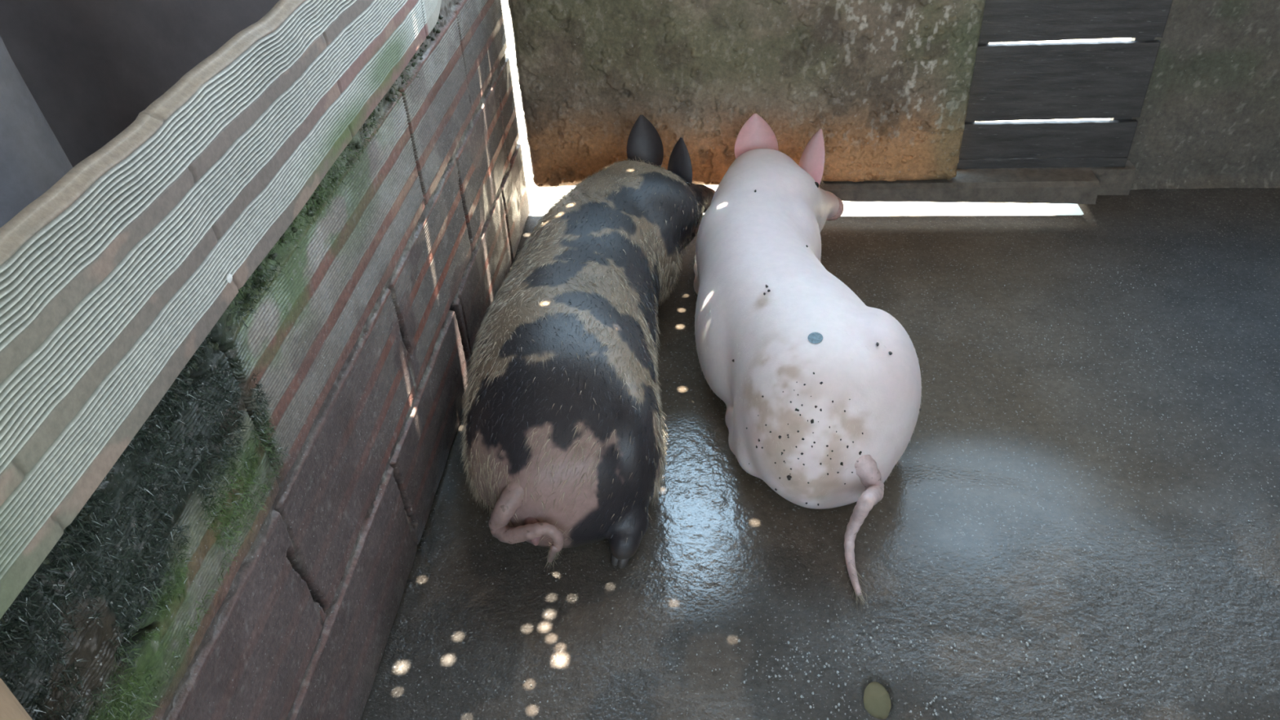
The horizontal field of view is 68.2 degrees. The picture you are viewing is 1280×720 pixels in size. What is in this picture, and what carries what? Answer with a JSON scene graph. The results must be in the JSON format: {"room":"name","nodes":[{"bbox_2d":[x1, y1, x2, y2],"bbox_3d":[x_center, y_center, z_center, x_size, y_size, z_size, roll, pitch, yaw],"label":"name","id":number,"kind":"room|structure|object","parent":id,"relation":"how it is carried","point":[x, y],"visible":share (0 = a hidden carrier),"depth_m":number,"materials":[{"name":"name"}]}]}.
{"room":"pig pen","nodes":[
{"label":"pig pen","id":0,"kind":"room"},
{"bbox_2d":[0,0,279,167],"bbox_3d":[-1.723,-1.580,2.912,2.280,2.382,0.100,0,37,5],"label":"wall","id":1,"kind":"structure","parent":0,"point":[91,68],"depth_m":3.25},
{"bbox_2d":[0,0,529,719],"bbox_3d":[-0.545,-0.237,2.012,0.184,1.219,2.515,0,37,5],"label":"wall","id":2,"kind":"structure","parent":0,"point":[237,335],"depth_m":1.33,"materials":[{"name":"brick"}]},
{"bbox_2d":[507,0,985,186],"bbox_3d":[0.319,-0.989,2.975,1.446,0.986,0.100,0,37,5],"label":"wall","id":3,"kind":"structure","parent":0,"point":[889,82],"depth_m":3.00,"materials":[{"name":"concrete"}]},
{"bbox_2d":[360,186,1279,719],"bbox_3d":[-0.096,0.810,1.635,5.950,0.065,4.800,0,37,5],"label":"floor","id":4,"kind":"structure","parent":0,"point":[998,414],"depth_m":2.09,"materials":[{"name":"grey concrete"}]},
{"bbox_2d":[0,678,32,719],"bbox_3d":[-0.581,0.676,1.029,0.120,0.935,0.136,0,37,5],"label":"wooden post","id":5,"kind":"object","parent":4,"relation":"on","point":[11,708],"visible":1,"depth_m":0.81,"materials":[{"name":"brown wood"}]},
{"bbox_2d":[0,35,72,227],"bbox_3d":[-1.856,-1.008,2.162,0.560,2.407,0.560,0,37,5],"label":"post","id":6,"kind":"object","parent":4,"relation":"on","point":[33,160],"visible":0.18,"depth_m":2.45,"materials":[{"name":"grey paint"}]},
{"bbox_2d":[457,109,715,577],"bbox_3d":[-0.099,-0.150,2.493,0.604,0.440,1.513,0,37,5],"label":"pig","id":7,"kind":"object","parent":4,"relation":"on","point":[564,431],"visible":1,"depth_m":2.07},
{"bbox_2d":[693,108,921,608],"bbox_3d":[0.405,-0.148,2.475,0.552,0.412,1.640,0,37,5],"label":"pig","id":8,"kind":"object","parent":4,"relation":"on","point":[820,387],"visible":1,"depth_m":2.15},
{"bbox_2d":[414,263,1279,719],"bbox_3d":[0.992,0.185,2.324,2.801,0.005,1.605,0,37,5],"label":"loose grit","id":9,"kind":"object","parent":4,"relation":"on","point":[828,620],"visible":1,"depth_m":1.85,"materials":[{"name":"grey gravel"}]},
{"bbox_2d":[863,681,891,719],"bbox_3d":[0.447,0.640,1.787,0.066,0.002,0.096,0,37,5],"label":"fallen leaf","id":10,"kind":"object","parent":4,"relation":"on","point":[877,700],"visible":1,"depth_m":1.78,"materials":[{"name":"plant"}]},
{"bbox_2d":[1127,0,1279,190],"bbox_3d":[2.315,-1.065,2.992,1.380,1.070,0.154,0,37,5],"label":"wall","id":11,"kind":"structure","parent":0,"point":[1210,115],"depth_m":3.14,"materials":[{"name":"grey concrete"}]},
{"bbox_2d":[818,160,1136,204],"bbox_3d":[0.993,-0.599,3.293,1.400,0.108,0.178,0,37,5],"label":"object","id":12,"kind":"structure","parent":11,"relation":"attached to","point":[1075,185],"depth_m":3.21,"materials":[{"name":"concrete"}]},
{"bbox_2d":[956,0,1173,168],"bbox_3d":[1.344,-1.058,2.983,0.585,0.965,0.057,0,37,5],"label":"gate","id":13,"kind":"object","parent":12,"relation":"on","point":[1047,81],"visible":0.89,"depth_m":3.07,"materials":[{"name":"grey wood"}]},
{"label":"outside","id":14,"kind":"structure","parent":0,"visible":0},
{"bbox_2d":[500,0,1131,216],"bbox_3d":[0.215,0.190,2.649,24.000,0.080,28.000,0,37,5],"label":"ground","id":15,"kind":"structure","parent":14,"point":[544,197],"depth_m":3.55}
]}

